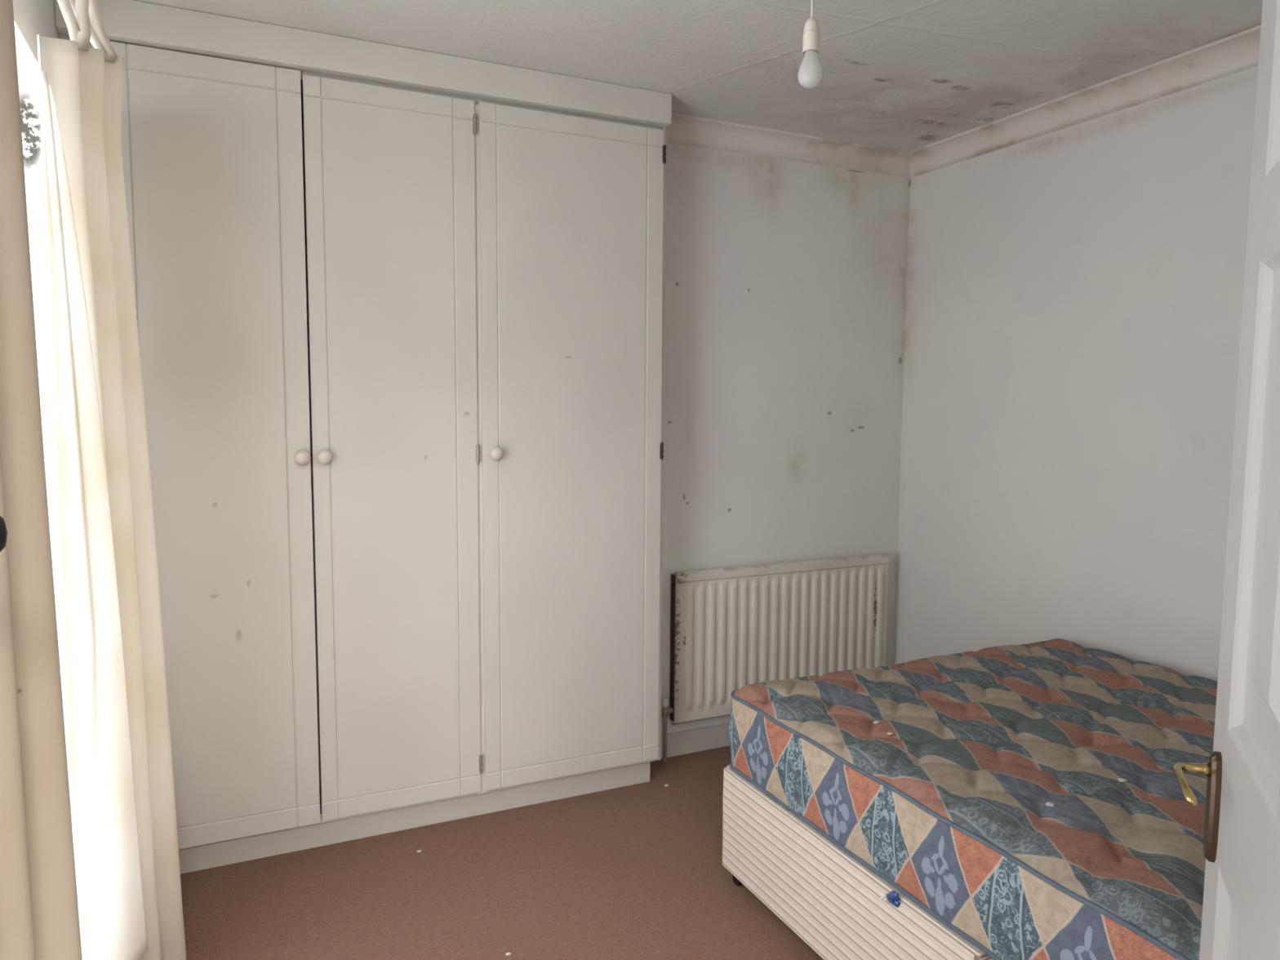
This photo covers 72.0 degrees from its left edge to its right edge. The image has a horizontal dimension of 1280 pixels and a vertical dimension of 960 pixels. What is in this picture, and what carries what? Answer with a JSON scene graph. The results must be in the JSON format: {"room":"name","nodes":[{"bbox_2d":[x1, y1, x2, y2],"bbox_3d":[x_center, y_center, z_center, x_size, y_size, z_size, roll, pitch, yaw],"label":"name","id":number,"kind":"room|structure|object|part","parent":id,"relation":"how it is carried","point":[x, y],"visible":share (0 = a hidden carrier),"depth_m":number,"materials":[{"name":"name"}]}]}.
{"room":"bedroom","nodes":[
{"label":"bedroom","id":0,"kind":"room"},
{"bbox_2d":[13,0,72,820],"bbox_3d":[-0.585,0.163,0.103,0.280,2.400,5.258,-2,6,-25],"label":"window","id":1,"kind":"structure","parent":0,"point":[32,18],"depth_m":2.14,"materials":[{"name":"glass"}]},
{"bbox_2d":[0,515,7,551],"bbox_3d":[-0.563,0.046,0.612,0.201,0.037,0.049,-4,7,-40],"label":"knob","id":2,"kind":"object","parent":1,"relation":"attached to","point":[3,531],"visible":1,"depth_m":0.67,"materials":[{"name":"black plastic"}]},
{"bbox_3d":[-0.794,-0.920,0.933,0.116,0.023,1.810,-2,6,-25],"label":"rail","id":3,"kind":"object","parent":1,"relation":"attached to","visible":0},
{"bbox_2d":[0,0,82,959],"bbox_3d":[-0.641,0.164,0.865,0.144,2.203,0.398,-2,6,-25],"label":"curtain","id":4,"kind":"object","parent":3,"relation":"hanging from","point":[39,917],"visible":1,"depth_m":0.94,"materials":[{"name":"fabric"}]},
{"bbox_2d":[36,0,186,959],"bbox_3d":[-1.158,0.063,1.941,0.206,2.198,0.733,-2,6,-25],"label":"curtain","id":5,"kind":"object","parent":3,"relation":"hanging from","point":[124,826],"visible":0.99,"depth_m":1.71,"materials":[{"name":"beige fabric"}]},
{"bbox_2d":[180,746,823,959],"bbox_3d":[0.781,1.345,0.925,3.416,0.080,5.378,-2,6,-25],"label":"floor","id":6,"kind":"structure","parent":0,"point":[634,872],"depth_m":2.47,"materials":[{"name":"brown carpet"}]},
{"bbox_2d":[53,0,671,874],"bbox_3d":[-0.736,-0.075,2.780,1.740,2.400,0.268,-2,6,-25],"label":"wardrobe","id":7,"kind":"object","parent":6,"relation":"on","point":[486,241],"visible":0.94,"depth_m":2.67,"materials":[{"name":"beige paint"}]},
{"bbox_3d":[-1.185,-0.049,2.477,0.484,2.199,0.018,-2,6,-25],"label":"door","id":8,"kind":"part","parent":7,"relation":"part of","materials":[{"name":"beige paint"}]},
{"bbox_3d":[-0.976,-0.066,2.542,0.045,0.045,0.044,-2,6,-25],"label":"knob","id":9,"kind":"part","parent":7,"relation":"part of","materials":[{"name":"paint"}]},
{"bbox_3d":[-0.921,-0.068,2.568,0.045,0.045,0.044,-2,6,-25],"label":"knob","id":10,"kind":"part","parent":7,"relation":"part of","materials":[{"name":"paint"}]},
{"bbox_3d":[-0.739,-0.062,2.688,0.490,2.186,0.018,-2,6,-25],"label":"door","id":11,"kind":"part","parent":7,"relation":"part of","materials":[{"name":"beige paint"}]},
{"bbox_3d":[-0.456,-0.084,2.787,0.045,0.045,0.044,-2,6,-25],"label":"knob","id":12,"kind":"part","parent":7,"relation":"part of","materials":[{"name":"paint"}]},
{"bbox_3d":[-0.217,-0.080,2.933,0.632,2.186,0.018,-2,6,-25],"label":"door","id":13,"kind":"part","parent":7,"relation":"part of","materials":[{"name":"beige paint"}]},
{"bbox_2d":[722,764,991,959],"bbox_3d":[1.044,1.004,2.388,1.357,0.340,0.962,-2,6,-25],"label":"base","id":14,"kind":"object","parent":6,"relation":"on","point":[831,900],"visible":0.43,"depth_m":2.11,"materials":[{"name":"fabric"}]},
{"bbox_2d":[880,890,900,907],"bbox_3d":[0.532,0.884,1.865,0.048,0.033,0.025,5,7,43],"label":"wrapper","id":15,"kind":"object","parent":14,"relation":"on","point":[894,898],"visible":1,"depth_m":1.86,"materials":[{"name":"blue plastic"}]},
{"bbox_2d":[728,638,1217,959],"bbox_3d":[1.257,0.749,1.929,1.355,0.247,1.929,-2,6,-25],"label":"mattress","id":16,"kind":"object","parent":14,"relation":"on","point":[948,808],"visible":0.91,"depth_m":1.94,"materials":[{"name":"fabric"}]},
{"bbox_2d":[1045,801,1053,806],"bbox_3d":[0.809,0.642,1.736,0.019,0.008,0.023,3,6,26],"label":"ball","id":17,"kind":"object","parent":16,"relation":"on","point":[1048,803],"visible":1,"depth_m":1.73,"materials":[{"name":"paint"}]},
{"bbox_2d":[1118,777,1127,782],"bbox_3d":[1.016,0.633,1.855,0.020,0.006,0.015,-2,6,-25],"label":"paper scrap","id":18,"kind":"object","parent":16,"relation":"on","point":[1120,780],"visible":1,"depth_m":1.85,"materials":[{"name":"white paper"}]},
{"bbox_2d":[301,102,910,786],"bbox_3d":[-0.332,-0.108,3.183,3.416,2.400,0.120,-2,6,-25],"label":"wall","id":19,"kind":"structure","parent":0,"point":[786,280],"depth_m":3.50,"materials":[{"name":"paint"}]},
{"bbox_2d":[660,722,729,759],"bbox_3d":[0.558,1.016,3.633,1.254,0.093,0.016,-2,6,-25],"label":"baseboard","id":20,"kind":"structure","parent":19,"relation":"attached to","point":[716,736],"depth_m":3.47,"materials":[{"name":"paint"}]},
{"bbox_2d":[662,554,889,762],"bbox_3d":[0.567,0.699,3.575,1.068,0.735,0.072,-2,6,-25],"label":"radiator","id":21,"kind":"object","parent":19,"relation":"attached to","point":[732,628],"visible":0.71,"depth_m":3.50,"materials":[{"name":"metal"}]},
{"bbox_3d":[0.124,0.641,3.358,0.002,0.567,0.034,-2,6,-25],"label":"plate","id":22,"kind":"part","parent":21,"relation":"part of","materials":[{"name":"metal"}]},
{"bbox_2d":[666,112,910,177],"bbox_3d":[0.588,-1.287,3.399,1.254,0.078,0.081,-2,6,-25],"label":"trim","id":23,"kind":"structure","parent":19,"relation":"attached to","point":[686,130],"depth_m":3.40,"materials":[{"name":"paint"}]},
{"bbox_2d":[135,0,1262,151],"bbox_3d":[0.798,-1.136,0.705,3.416,0.100,5.378,-2,6,-25],"label":"ceiling","id":24,"kind":"structure","parent":0,"point":[904,75],"depth_m":2.51,"materials":[{"name":"paint"}]},
{"bbox_2d":[797,0,823,88],"bbox_3d":[0.363,-1.011,1.856,0.076,0.356,0.076,-2,6,-25],"label":"pendant lamp","id":25,"kind":"object","parent":24,"relation":"hanging from","point":[811,73],"visible":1,"depth_m":1.85,"materials":[{"name":"white glass"}]},
{"bbox_3d":[0.362,-0.877,1.868,0.054,0.086,0.054,-2,6,-25],"label":"bulb","id":26,"kind":"part","parent":25,"relation":"part of","materials":[{"name":"white glass"}]},
{"bbox_3d":[0.364,-1.079,1.850,0.006,0.214,0.006,5,7,42],"label":"cord","id":27,"kind":"part","parent":25,"relation":"part of","materials":[{"name":"white plastic"}]},
{"bbox_2d":[893,66,1257,681],"bbox_3d":[2.305,0.062,1.463,0.120,2.400,5.258,-2,6,-25],"label":"wall","id":28,"kind":"structure","parent":0,"point":[1074,294],"depth_m":3.00,"materials":[{"name":"paint"}]},
{"bbox_2d":[909,25,1261,177],"bbox_3d":[1.702,-1.192,2.417,0.081,0.078,2.818,-2,6,-25],"label":"trim","id":29,"kind":"structure","parent":28,"relation":"attached to","point":[1238,52],"depth_m":2.86,"materials":[{"name":"paint"}]},
{"bbox_3d":[1.003,0.132,0.576,2.996,2.400,0.120,-2,6,-25],"label":"wall","id":30,"kind":"structure","parent":0,"visible":0},
{"bbox_2d":[1172,0,1279,959],"bbox_3d":[0.582,0.313,0.759,0.138,1.985,0.762,3,6,25],"label":"door","id":31,"kind":"structure","parent":30,"relation":"in","point":[1241,916],"depth_m":0.98,"materials":[{"name":"white paint"}]},
{"bbox_3d":[0.658,0.357,1.040,0.043,0.020,0.112,3,6,25],"label":"lever","id":32,"kind":"part","parent":31,"relation":"part of","materials":[{"name":"gold metal"}]},
{"bbox_3d":[0.700,0.399,1.076,0.010,0.138,0.036,3,6,25],"label":"handle","id":33,"kind":"part","parent":31,"relation":"part of","materials":[{"name":"gold metal"}]}
]}

